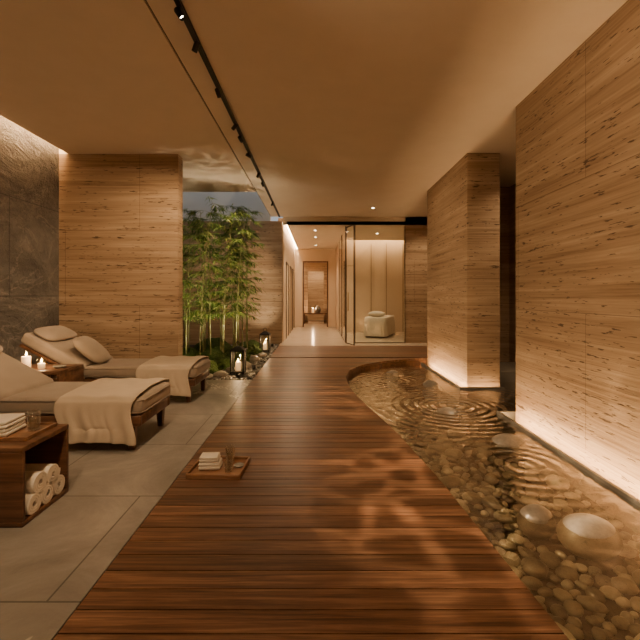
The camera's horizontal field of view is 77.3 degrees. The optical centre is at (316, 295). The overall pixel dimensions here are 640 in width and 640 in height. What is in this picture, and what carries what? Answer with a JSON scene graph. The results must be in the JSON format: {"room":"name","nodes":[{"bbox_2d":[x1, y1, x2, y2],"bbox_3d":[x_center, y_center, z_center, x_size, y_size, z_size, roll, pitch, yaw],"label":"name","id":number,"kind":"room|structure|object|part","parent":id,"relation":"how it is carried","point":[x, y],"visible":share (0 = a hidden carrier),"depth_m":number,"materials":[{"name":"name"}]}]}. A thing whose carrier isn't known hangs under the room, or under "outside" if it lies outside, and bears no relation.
{"room":"spa relaxation area","nodes":[
{"label":"spa relaxation area","id":0,"kind":"room"},
{"bbox_2d":[0,115,58,377],"bbox_3d":[-4.075,-0.575,4.600,0.150,3.950,13.200,0,0,0],"label":"wall","id":1,"kind":"structure","parent":0,"point":[29,164],"depth_m":5.51,"materials":[{"name":"stone"}]},
{"bbox_2d":[59,154,182,357],"bbox_3d":[-3.075,-0.400,6.300,1.850,3.600,0.200,0,0,0],"label":"wall","id":2,"kind":"structure","parent":0,"point":[121,215],"depth_m":6.20,"materials":[{"name":"stone"}]},
{"bbox_2d":[0,380,251,639],"bbox_3d":[-2.502,1.360,2.100,2.995,0.120,8.200,0,0,0],"label":"floor","id":3,"kind":"structure","parent":0,"point":[50,564],"depth_m":2.37,"materials":[{"name":"grey stone"}]},
{"bbox_2d":[0,424,68,527],"bbox_3d":[-1.900,1.075,2.450,0.500,0.449,0.420,0,0,0],"label":"side table","id":4,"kind":"object","parent":3,"relation":"on","point":[34,472],"visible":0.99,"depth_m":2.36,"materials":[{"name":"brown wood"}]},
{"bbox_2d":[0,409,56,440],"bbox_3d":[-1.915,0.783,2.480,0.430,0.131,0.280,0,0,0],"label":"serving tray","id":5,"kind":"object","parent":4,"relation":"on","point":[13,426],"visible":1,"depth_m":2.47,"materials":[{"name":"brown wood"}]},
{"bbox_3d":[-1.770,0.777,2.500,0.072,0.119,0.072,0,0,0],"label":"glass","id":6,"kind":"part","parent":5,"relation":"part of","materials":[{"name":"glass"}]},
{"bbox_2d":[25,491,41,514],"bbox_3d":[-1.855,1.214,2.349,0.400,0.125,0.124,0,0,0],"label":"rolled towel","id":7,"kind":"object","parent":4,"relation":"in","point":[33,499],"depth_m":2.34,"materials":[{"name":"beige fabric"}]},
{"bbox_2d":[25,471,46,493],"bbox_3d":[-1.855,1.118,2.398,0.400,0.125,0.124,0,43,0],"label":"rolled towel","id":8,"kind":"object","parent":4,"relation":"on","point":[35,481],"depth_m":2.37,"materials":[{"name":"beige fabric"}]},
{"bbox_2d":[25,464,59,483],"bbox_3d":[-1.855,1.118,2.517,0.400,0.124,0.125,0,28,0],"label":"rolled towel","id":9,"kind":"object","parent":4,"relation":"on","point":[51,475],"depth_m":2.49,"materials":[{"name":"beige fabric"}]},
{"bbox_2d":[41,483,53,503],"bbox_3d":[-1.855,1.211,2.460,0.400,0.124,0.125,0,-16,0],"label":"rolled towel","id":10,"kind":"object","parent":4,"relation":"in","point":[47,489],"depth_m":2.46,"materials":[{"name":"beige fabric"}]},
{"bbox_2d":[53,475,64,495],"bbox_3d":[-1.855,1.214,2.567,0.400,0.125,0.124,0,-31,0],"label":"rolled towel","id":11,"kind":"object","parent":4,"relation":"in","point":[58,480],"depth_m":2.57,"materials":[{"name":"beige fabric"}]},
{"bbox_2d":[21,352,83,381],"bbox_3d":[-3.060,0.956,4.480,0.640,0.686,0.440,0,0,0],"label":"table","id":12,"kind":"object","parent":3,"relation":"on","point":[64,372],"visible":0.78,"depth_m":4.42,"materials":[{"name":"brown wood"}]},
{"bbox_3d":[-2.870,0.789,4.460,0.140,0.020,0.140,0,0,0],"label":"ceramic dish","id":13,"kind":"part","parent":12,"relation":"part of","materials":[{"name":"beige ceramic"}]},
{"bbox_2d":[0,345,170,449],"bbox_3d":[-2.518,0.846,3.698,2.105,0.907,0.843,0,0,0],"label":"chaise lounge","id":14,"kind":"object","parent":3,"relation":"on","point":[102,410],"visible":0.97,"depth_m":3.37,"materials":[{"name":"beige fabric"}]},
{"bbox_2d":[0,352,53,399],"bbox_3d":[-3.056,0.707,3.710,0.880,0.150,0.700,28,0,0],"label":"cushion","id":15,"kind":"object","parent":14,"relation":"on","point":[16,378],"depth_m":3.78,"materials":[{"name":"beige fabric"}]},
{"bbox_2d":[0,382,170,413],"bbox_3d":[-2.090,0.934,3.710,1.240,0.148,0.700,0,0,0],"label":"seat cushion","id":16,"kind":"object","parent":14,"relation":"on","point":[43,396],"depth_m":3.42,"materials":[{"name":"beige fabric"}]},
{"bbox_3d":[-2.530,1.055,3.710,2.080,0.090,0.680,0,0,0],"label":"frame","id":17,"kind":"part","parent":14,"relation":"part of","materials":[{"name":"brown wood"}]},
{"bbox_2d":[54,378,168,445],"bbox_3d":[-1.840,1.028,3.697,0.702,0.415,0.854,0,0,0],"label":"throw blanket","id":18,"kind":"object","parent":14,"relation":"on","point":[102,410],"depth_m":3.33,"materials":[{"name":"beige fabric"}]},
{"bbox_2d":[19,326,210,401],"bbox_3d":[-2.598,0.846,5.199,2.265,0.907,0.841,0,0,0],"label":"chaise lounge","id":19,"kind":"object","parent":3,"relation":"on","point":[53,344],"visible":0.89,"depth_m":4.89,"materials":[{"name":"beige fabric"}]},
{"bbox_3d":[-3.263,0.795,5.210,0.840,0.040,0.660,28,0,0],"label":"frame","id":20,"kind":"part","parent":19,"relation":"part of","materials":[{"name":"brown wood"}]},
{"bbox_2d":[34,326,76,340],"bbox_3d":[-3.391,0.483,5.210,0.300,0.120,0.620,28,0,0],"label":"cushion","id":21,"kind":"object","parent":19,"relation":"on","point":[48,333],"depth_m":5.06,"materials":[{"name":"beige fabric"}]},
{"bbox_2d":[21,332,112,367],"bbox_3d":[-3.216,0.707,5.210,0.880,0.150,0.700,28,0,0],"label":"cushion","id":22,"kind":"object","parent":19,"relation":"on","point":[64,351],"depth_m":4.88,"materials":[{"name":"beige fabric"}]},
{"bbox_2d":[73,336,109,362],"bbox_3d":[-2.860,0.680,5.090,0.460,0.170,0.420,42,-5,-5],"label":"lumbar pillow","id":23,"kind":"object","parent":19,"relation":"on","point":[93,351],"depth_m":4.96,"materials":[{"name":"fabric"}]},
{"bbox_3d":[-2.610,1.055,5.210,2.240,0.090,0.680,0,0,0],"label":"frame","id":24,"kind":"part","parent":19,"relation":"part of","materials":[{"name":"brown wood"}]},
{"bbox_2d":[84,358,209,377],"bbox_3d":[-2.170,0.934,5.210,1.400,0.148,0.700,0,0,0],"label":"seat cushion","id":25,"kind":"object","parent":19,"relation":"on","point":[114,367],"depth_m":4.88,"materials":[{"name":"beige fabric"}]},
{"bbox_2d":[135,356,208,396],"bbox_3d":[-1.845,1.018,5.198,0.693,0.395,0.851,0,0,0],"label":"throw blanket","id":26,"kind":"object","parent":19,"relation":"on","point":[182,372],"depth_m":4.85,"materials":[{"name":"beige fabric"}]},
{"bbox_2d":[183,192,270,220],"bbox_3d":[-2.645,-2.690,9.780,2.910,1.220,2.840,0,0,0],"label":"sky","id":27,"kind":"structure","parent":0,"point":[197,201],"depth_m":11.10,"materials":[{"name":"grey"}]},
{"bbox_2d":[183,345,273,379],"bbox_3d":[-2.502,1.425,8.752,2.995,0.150,4.695,0,0,0],"label":"garden bed","id":28,"kind":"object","parent":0,"point":[191,346],"depth_m":10.02,"materials":[{"name":"grey"}]},
{"bbox_2d":[183,347,198,355],"bbox_3d":[-2.698,1.331,8.095,0.837,0.574,0.742,0,0,0],"label":"moss mound","id":29,"kind":"object","parent":28,"relation":"on","point":[191,351],"visible":0.08,"depth_m":8.01,"materials":[{"name":"green plant"}]},
{"bbox_2d":[194,348,225,360],"bbox_3d":[-2.120,1.303,7.896,0.749,0.552,0.654,0,0,0],"label":"moss mound","id":30,"kind":"object","parent":28,"relation":"on","point":[215,354],"visible":0.24,"depth_m":7.77,"materials":[{"name":"green plant"}]},
{"bbox_2d":[194,338,229,350],"bbox_3d":[-2.602,1.310,9.983,0.927,0.550,0.866,0,0,0],"label":"moss mound","id":31,"kind":"object","parent":28,"relation":"on","point":[213,340],"visible":0.24,"depth_m":9.82,"materials":[{"name":"green plant"}]},
{"bbox_2d":[209,360,218,373],"bbox_3d":[-1.913,1.315,6.896,0.489,0.429,0.461,0,0,0],"label":"moss mound","id":32,"kind":"object","parent":28,"relation":"on","point":[214,368],"visible":0.2,"depth_m":6.79,"materials":[{"name":"green plant"}]},
{"bbox_2d":[201,343,232,355],"bbox_3d":[-2.219,1.336,8.991,0.838,0.523,0.743,0,0,0],"label":"moss mound","id":33,"kind":"object","parent":28,"relation":"on","point":[215,346],"visible":0.2,"depth_m":8.83,"materials":[{"name":"green plant"}]},
{"bbox_2d":[183,196,266,357],"bbox_3d":[-2.236,-0.360,8.488,2.376,3.437,3.165,0,0,-6],"label":"bamboo plant","id":34,"kind":"object","parent":28,"relation":"on","point":[237,251],"visible":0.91,"depth_m":8.03,"materials":[{"name":"green plant"}]},
{"bbox_2d":[215,357,236,369],"bbox_3d":[-1.705,1.327,7.338,0.501,0.405,0.460,0,0,0],"label":"moss mound","id":35,"kind":"object","parent":28,"relation":"on","point":[226,361],"visible":0.34,"depth_m":7.22,"materials":[{"name":"green plant"}]},
{"bbox_2d":[227,351,250,361],"bbox_3d":[-1.605,1.323,8.204,0.584,0.497,0.496,0,0,0],"label":"moss mound","id":36,"kind":"object","parent":28,"relation":"on","point":[239,354],"visible":0.21,"depth_m":8.06,"materials":[{"name":"green plant"}]},
{"bbox_2d":[206,344,279,379],"bbox_3d":[-2.408,1.332,8.615,2.838,0.067,4.861,0,0,0],"label":"gravel","id":37,"kind":"object","parent":28,"relation":"on","point":[251,373],"visible":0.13,"depth_m":7.09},
{"bbox_2d":[213,371,226,377],"bbox_3d":[-1.604,1.303,6.600,0.219,0.132,0.196,0,0,0],"label":"boulder","id":38,"kind":"object","parent":37,"relation":"on","point":[219,374],"visible":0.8,"depth_m":6.53,"materials":[{"name":"stone"}]},
{"bbox_2d":[217,348,251,367],"bbox_3d":[-1.881,1.220,7.802,1.372,0.121,2.589,0,0,31],"label":"ornamental grass","id":39,"kind":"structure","parent":37,"relation":"on","point":[249,348],"depth_m":7.97,"materials":[{"name":"green plant"}]},
{"bbox_2d":[229,341,246,373],"bbox_3d":[-1.330,1.033,6.750,0.254,0.534,0.254,0,0,0],"label":"candle lantern","id":40,"kind":"object","parent":37,"relation":"on","point":[237,369],"visible":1,"depth_m":6.67,"materials":[{"name":"black metal"}]},
{"bbox_3d":[-1.330,1.100,6.750,0.230,0.400,0.230,0,0,0],"label":"frame","id":41,"kind":"part","parent":40,"relation":"part of","materials":[{"name":"black metal"}]},
{"bbox_2d":[259,328,270,351],"bbox_3d":[-1.220,1.023,9.400,0.254,0.553,0.254,0,0,0],"label":"candle lantern","id":42,"kind":"object","parent":37,"relation":"on","point":[263,332],"visible":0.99,"depth_m":9.31,"materials":[{"name":"black metal"}]},
{"bbox_2d":[241,361,250,367],"bbox_3d":[-1.350,1.302,7.410,0.272,0.181,0.281,0,0,0],"label":"boulder","id":43,"kind":"object","parent":28,"relation":"on","point":[248,365],"visible":0.41,"depth_m":7.33,"materials":[{"name":"stone"}]},
{"bbox_2d":[237,340,258,345],"bbox_3d":[-1.705,1.317,10.107,0.569,0.422,0.563,0,0,26],"label":"moss mound","id":44,"kind":"object","parent":28,"relation":"on","point":[254,342],"visible":0.26,"depth_m":10.01,"materials":[{"name":"green plant"}]},
{"bbox_2d":[243,344,261,354],"bbox_3d":[-1.553,1.324,9.199,0.580,0.432,0.542,0,0,-21],"label":"moss mound","id":45,"kind":"object","parent":28,"relation":"on","point":[256,350],"visible":0.33,"depth_m":9.06,"materials":[{"name":"green plant"}]},
{"bbox_2d":[250,355,259,361],"bbox_3d":[-1.295,1.303,8.193,0.264,0.183,0.295,0,0,0],"label":"boulder","id":46,"kind":"object","parent":28,"relation":"on","point":[253,358],"visible":0.66,"depth_m":8.08,"materials":[{"name":"stone"}]},
{"bbox_2d":[257,352,266,357],"bbox_3d":[-1.202,1.295,8.712,0.198,0.128,0.201,0,0,0],"label":"boulder","id":47,"kind":"object","parent":28,"relation":"on","point":[261,354],"visible":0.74,"depth_m":8.65,"materials":[{"name":"stone"}]},
{"bbox_2d":[183,221,282,344],"bbox_3d":[-2.485,-0.340,11.200,3.030,3.480,0.200,0,0,0],"label":"wall","id":48,"kind":"structure","parent":0,"point":[270,317],"depth_m":11.10,"materials":[{"name":"wood"}]},
{"bbox_2d":[278,218,295,341],"bbox_3d":[-1.025,-0.450,16.650,0.150,3.500,10.700,0,0,0],"label":"wall","id":49,"kind":"structure","parent":0,"point":[289,246],"depth_m":12.88,"materials":[{"name":"beige paint"}]},
{"bbox_2d":[286,262,288,338],"bbox_3d":[-0.936,0.125,12.700,0.023,2.350,1.000,0,0,0],"label":"door frame","id":50,"kind":"structure","parent":49,"relation":"attached to","point":[286,262],"depth_m":12.20,"materials":[{"name":"brown wood"}]},
{"bbox_2d":[290,266,291,330],"bbox_3d":[-0.936,0.125,14.400,0.023,2.350,1.000,0,0,0],"label":"door frame","id":51,"kind":"structure","parent":49,"relation":"attached to","point":[290,266],"depth_m":14.85,"materials":[{"name":"brown wood"}]},
{"bbox_2d":[292,269,293,329],"bbox_3d":[-0.936,0.125,15.900,0.023,2.350,1.000,0,0,0],"label":"door frame","id":52,"kind":"structure","parent":49,"relation":"attached to","point":[292,269],"depth_m":15.40,"materials":[{"name":"brown wood"}]},
{"bbox_2d":[53,346,568,639],"bbox_3d":[1.440,1.315,4.226,4.880,0.030,12.447,0,0,0],"label":"floor","id":53,"kind":"structure","parent":0,"point":[333,527],"depth_m":2.08,"materials":[{"name":"brown wood"}]},
{"bbox_2d":[186,445,249,479],"bbox_3d":[-0.730,1.228,3.000,0.390,0.143,0.340,0,0,3],"label":"wooden tray","id":54,"kind":"object","parent":53,"relation":"on","point":[210,465],"visible":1,"depth_m":2.95,"materials":[{"name":"brown wood"}]},
{"bbox_3d":[-0.649,1.250,2.935,0.064,0.069,0.064,0,0,3],"label":"glass","id":55,"kind":"part","parent":54,"relation":"part of","materials":[{"name":"clear glass"}]},
{"bbox_3d":[-0.666,1.220,3.066,0.072,0.129,0.072,0,0,3],"label":"glass","id":56,"kind":"part","parent":54,"relation":"part of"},
{"bbox_3d":[-0.589,1.280,3.022,0.080,0.012,0.080,0,0,3],"label":"dish","id":57,"kind":"part","parent":54,"relation":"part of","materials":[{"name":"beige ceramic"}]},
{"bbox_2d":[0,0,626,216],"bbox_3d":[-0.060,-2.250,4.550,7.880,0.100,13.100,0,0,0],"label":"ceiling","id":58,"kind":"structure","parent":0,"point":[342,108],"depth_m":4.16,"materials":[{"name":"paint"}]},
{"bbox_2d":[145,0,270,215],"bbox_3d":[-1.280,-2.235,4.550,0.018,0.029,13.100,0,0,0],"label":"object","id":59,"kind":"structure","parent":58,"relation":"attached to","point":[145,0],"depth_m":4.10,"materials":[{"name":"black metal"}]},
{"bbox_2d":[174,0,279,216],"bbox_3d":[-1.030,-2.134,4.750,0.099,0.131,12.500,0,0,0],"label":"track light","id":60,"kind":"object","parent":58,"relation":"attached to","point":[180,11],"visible":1,"depth_m":4.02,"materials":[{"name":"black metal"}]},
{"bbox_2d":[294,249,335,326],"bbox_3d":[-0.075,-0.335,16.860,1.740,3.270,0.120,0,0,0],"label":"wall","id":61,"kind":"structure","parent":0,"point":[300,255],"depth_m":16.80,"materials":[{"name":"beige paint"}]},
{"bbox_2d":[303,261,327,326],"bbox_3d":[-0.065,-0.080,16.855,1.070,2.760,0.170,0,0,0],"label":"door frame","id":62,"kind":"structure","parent":61,"relation":"attached to","point":[303,261],"depth_m":16.77,"materials":[{"name":"brown wood"}]},
{"bbox_2d":[304,263,326,322],"bbox_3d":[-0.075,-0.330,19.400,1.730,3.260,0.200,0,0,0],"label":"trim","id":63,"kind":"structure","parent":62,"relation":"attached to","point":[307,266],"depth_m":19.30,"materials":[{"name":"wood"}]},
{"bbox_2d":[308,271,323,319],"bbox_3d":[1.440,-0.450,21.900,4.880,3.500,0.200,0,0,0],"label":"wall","id":64,"kind":"structure","parent":0,"point":[315,278],"depth_m":21.80,"materials":[{"name":"wood"}]},
{"bbox_2d":[336,243,338,330],"bbox_3d":[0.850,-0.450,18.200,0.100,3.500,7.200,0,0,0],"label":"wall","id":65,"kind":"structure","parent":0,"point":[337,248],"depth_m":15.61,"materials":[{"name":"beige paint"}]},
{"bbox_2d":[279,321,426,345],"bbox_3d":[1.440,1.361,16.226,4.880,0.119,11.548,0,0,0],"label":"floor","id":66,"kind":"structure","parent":0,"point":[313,333],"depth_m":12.24,"materials":[{"name":"tile"}]},
{"bbox_2d":[304,306,326,323],"bbox_3d":[-0.050,0.879,19.000,1.240,0.839,0.400,0,0,0],"label":"console table","id":67,"kind":"object","parent":66,"relation":"on","point":[317,309],"visible":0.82,"depth_m":18.90,"materials":[{"name":"brown wood"}]},
{"bbox_2d":[315,306,320,312],"bbox_3d":[0.050,0.630,19.000,0.300,0.340,0.300,0,0,0],"label":"vase","id":68,"kind":"object","parent":67,"relation":"on","point":[317,309],"depth_m":18.90,"materials":[{"name":"grey stone"}]},
{"bbox_2d":[341,226,345,341],"bbox_3d":[0.800,-0.331,12.050,0.024,3.259,1.700,0,0,0],"label":"frame","id":69,"kind":"object","parent":66,"relation":"on","point":[345,226],"visible":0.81,"depth_m":11.20,"materials":[{"name":"brown metal"}]},
{"bbox_2d":[342,231,343,338],"bbox_3d":[0.800,-0.335,12.050,0.012,3.230,1.640,0,0,0],"label":"glass pane","id":70,"kind":"object","parent":69,"relation":"attached to","point":[343,231],"visible":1,"depth_m":11.98,"materials":[{"name":"clear glass"}]},
{"bbox_2d":[346,224,354,344],"bbox_3d":[0.890,-0.300,10.775,0.025,3.199,0.579,0,0,-18],"label":"frame","id":71,"kind":"object","parent":66,"relation":"on","point":[353,225],"visible":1,"depth_m":10.52,"materials":[{"name":"brown metal"}]},
{"bbox_2d":[364,311,394,337],"bbox_3d":[2.084,0.889,13.194,0.751,0.819,1.752,0,0,20],"label":"ottoman","id":72,"kind":"object","parent":66,"relation":"on","point":[379,324],"visible":1,"depth_m":12.45,"materials":[{"name":"beige fabric"}]},
{"bbox_2d":[368,311,384,316],"bbox_3d":[1.896,0.570,12.677,0.520,0.180,0.320,0,0,20],"label":"pillow","id":73,"kind":"object","parent":72,"relation":"on","point":[374,313],"depth_m":12.56,"materials":[{"name":"beige fabric"}]},
{"bbox_2d":[355,342,404,342],"bbox_3d":[1.745,-0.331,11.060,1.390,3.259,0.024,0,0,0],"label":"frame","id":74,"kind":"object","parent":66,"relation":"on","point":[355,342],"visible":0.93,"depth_m":11.05,"materials":[{"name":"brown metal"}]},
{"bbox_3d":[0.800,-0.330,13.700,0.024,3.259,1.500,0,0,0],"label":"frame","id":75,"kind":"object","parent":66,"relation":"on","visible":0},
{"bbox_2d":[339,238,340,333],"bbox_3d":[0.800,-0.335,13.700,0.012,3.230,1.440,0,0,0],"label":"glass pane","id":76,"kind":"object","parent":75,"relation":"attached to","point":[340,238],"visible":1,"depth_m":13.51,"materials":[{"name":"clear glass"}]},
{"bbox_2d":[283,217,426,248],"bbox_3d":[1.465,-2.085,16.450,4.830,0.230,10.700,0,0,0],"label":"ceiling","id":77,"kind":"structure","parent":0,"point":[329,231],"depth_m":11.85,"materials":[{"name":"beige paint"}]},
{"bbox_2d":[344,240,403,331],"bbox_3d":[2.340,-0.450,14.550,3.080,3.500,0.100,0,0,0],"label":"wall","id":78,"kind":"structure","parent":0,"point":[370,255],"depth_m":14.50,"materials":[{"name":"beige paint"}]},
{"bbox_2d":[386,243,386,314],"bbox_3d":[2.235,-0.300,14.485,1.770,3.200,0.030,0,0,0],"label":"panels","id":79,"kind":"object","parent":78,"relation":"attached to","point":[386,243],"visible":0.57,"depth_m":14.47,"materials":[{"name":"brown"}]},
{"bbox_2d":[346,359,426,378],"bbox_3d":[1.440,1.497,4.225,4.880,0.326,12.450,0,0,0],"label":"pond edge","id":80,"kind":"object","parent":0,"point":[424,361],"depth_m":8.02,"materials":[{"name":"brown wood"}]},
{"bbox_2d":[404,217,426,342],"bbox_3d":[3.165,-0.450,11.200,1.430,3.500,0.200,0,0,0],"label":"wall","id":81,"kind":"structure","parent":0,"point":[415,236],"depth_m":11.10,"materials":[{"name":"stone"}]},
{"bbox_2d":[427,153,499,386],"bbox_3d":[2.560,-0.270,7.265,0.500,3.860,2.230,0,0,0],"label":"wall pillar","id":82,"kind":"structure","parent":0,"point":[463,206],"depth_m":6.22,"materials":[{"name":"stone"}]},
{"bbox_2d":[347,363,632,522],"bbox_3d":[1.296,1.400,3.200,1.683,0.001,10.400,0,0,0],"label":"pond water","id":83,"kind":"object","parent":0,"point":[385,402],"visible":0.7,"depth_m":4.53,"materials":[{"name":"liquid"}]},
{"bbox_2d":[500,187,508,361],"bbox_3d":[3.348,-0.270,8.225,1.065,3.860,0.310,0,0,0],"label":"wall","id":84,"kind":"structure","parent":0,"point":[504,191],"depth_m":8.07,"materials":[{"name":"stone"}]},
{"bbox_2d":[509,183,515,361],"bbox_3d":[3.940,-0.400,10.000,0.120,4.300,24.000,0,0,0],"label":"wall","id":85,"kind":"structure","parent":0,"point":[512,189],"depth_m":7.94,"materials":[{"name":"stone"}]},
{"bbox_2d":[395,381,639,639],"bbox_3d":[2.090,1.670,3.225,3.580,0.160,10.450,0,0,0],"label":"floor","id":86,"kind":"structure","parent":0,"point":[606,566],"depth_m":2.45,"materials":[{"name":"grey"}]},
{"bbox_2d":[386,370,397,381],"bbox_3d":[1.376,1.468,7.346,0.284,0.216,0.225,0,0,0],"label":"boulder","id":87,"kind":"object","parent":86,"relation":"on","point":[390,371],"visible":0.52,"depth_m":7.29,"materials":[{"name":"stone"}]},
{"bbox_2d":[423,380,437,393],"bbox_3d":[1.797,1.451,6.359,0.304,0.220,0.259,0,0,0],"label":"boulder","id":88,"kind":"object","parent":86,"relation":"on","point":[427,382],"visible":0.3,"depth_m":6.32,"materials":[{"name":"stone"}]},
{"bbox_2d":[433,407,461,425],"bbox_3d":[1.585,1.468,4.863,0.342,0.217,0.284,0,0,0],"label":"boulder","id":89,"kind":"object","parent":86,"relation":"on","point":[447,410],"visible":0.59,"depth_m":4.79,"materials":[{"name":"stone"}]},
{"bbox_2d":[461,390,515,412],"bbox_3d":[3.010,1.400,5.380,1.740,0.001,1.200,0,0,0],"label":"pond water","id":90,"kind":"object","parent":86,"relation":"in","point":[500,399],"visible":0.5,"depth_m":5.46,"materials":[{"name":"liquid"}]},
{"bbox_2d":[500,362,515,389],"bbox_3d":[3.365,1.440,6.950,1.010,0.440,0.900,0,0,0],"label":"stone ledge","id":91,"kind":"object","parent":86,"relation":"on","point":[507,369],"visible":0.02,"depth_m":6.50,"materials":[{"name":"brown stone"}]},
{"bbox_2d":[500,382,515,388],"bbox_3d":[3.360,1.400,7.030,1.040,0.001,2.060,0,0,0],"label":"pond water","id":92,"kind":"object","parent":86,"relation":"in","point":[507,385],"visible":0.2,"depth_m":6.26,"materials":[{"name":"brown liquid"}]},
{"bbox_2d":[378,381,639,639],"bbox_3d":[1.301,1.544,4.337,1.656,0.120,7.772,0,0,0],"label":"pebble bed","id":93,"kind":"object","parent":86,"relation":"on","point":[535,569],"visible":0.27,"depth_m":2.51,"materials":[{"name":"stone"}]},
{"bbox_2d":[517,504,556,539],"bbox_3d":[1.412,1.453,2.574,0.248,0.201,0.202,0,0,0],"label":"boulder","id":94,"kind":"object","parent":93,"relation":"on","point":[535,521],"visible":1,"depth_m":2.51,"materials":[{"name":"stone"}]},
{"bbox_2d":[490,433,529,460],"bbox_3d":[1.863,1.468,3.873,0.377,0.241,0.322,0,0,0],"label":"boulder","id":95,"kind":"object","parent":86,"relation":"on","point":[507,439],"visible":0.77,"depth_m":3.78,"materials":[{"name":"stone"}]},
{"bbox_2d":[421,362,639,535],"bbox_3d":[2.475,1.515,3.175,0.670,0.290,10.150,0,0,0],"label":"curb","id":96,"kind":"object","parent":86,"relation":"on","point":[626,515],"visible":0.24,"depth_m":3.14,"materials":[{"name":"grey stone"}]},
{"bbox_2d":[556,513,622,560],"bbox_3d":[1.661,1.466,2.445,0.378,0.219,0.331,0,0,0],"label":"boulder","id":97,"kind":"object","parent":86,"relation":"on","point":[586,536],"visible":1,"depth_m":2.35,"materials":[{"name":"stone"}]},
{"bbox_2d":[516,0,639,499],"bbox_3d":[2.505,-0.270,1.325,0.390,3.860,6.650,0,0,0],"label":"wall","id":98,"kind":"structure","parent":0,"point":[578,130],"depth_m":3.46,"materials":[{"name":"wood"}]}
]}

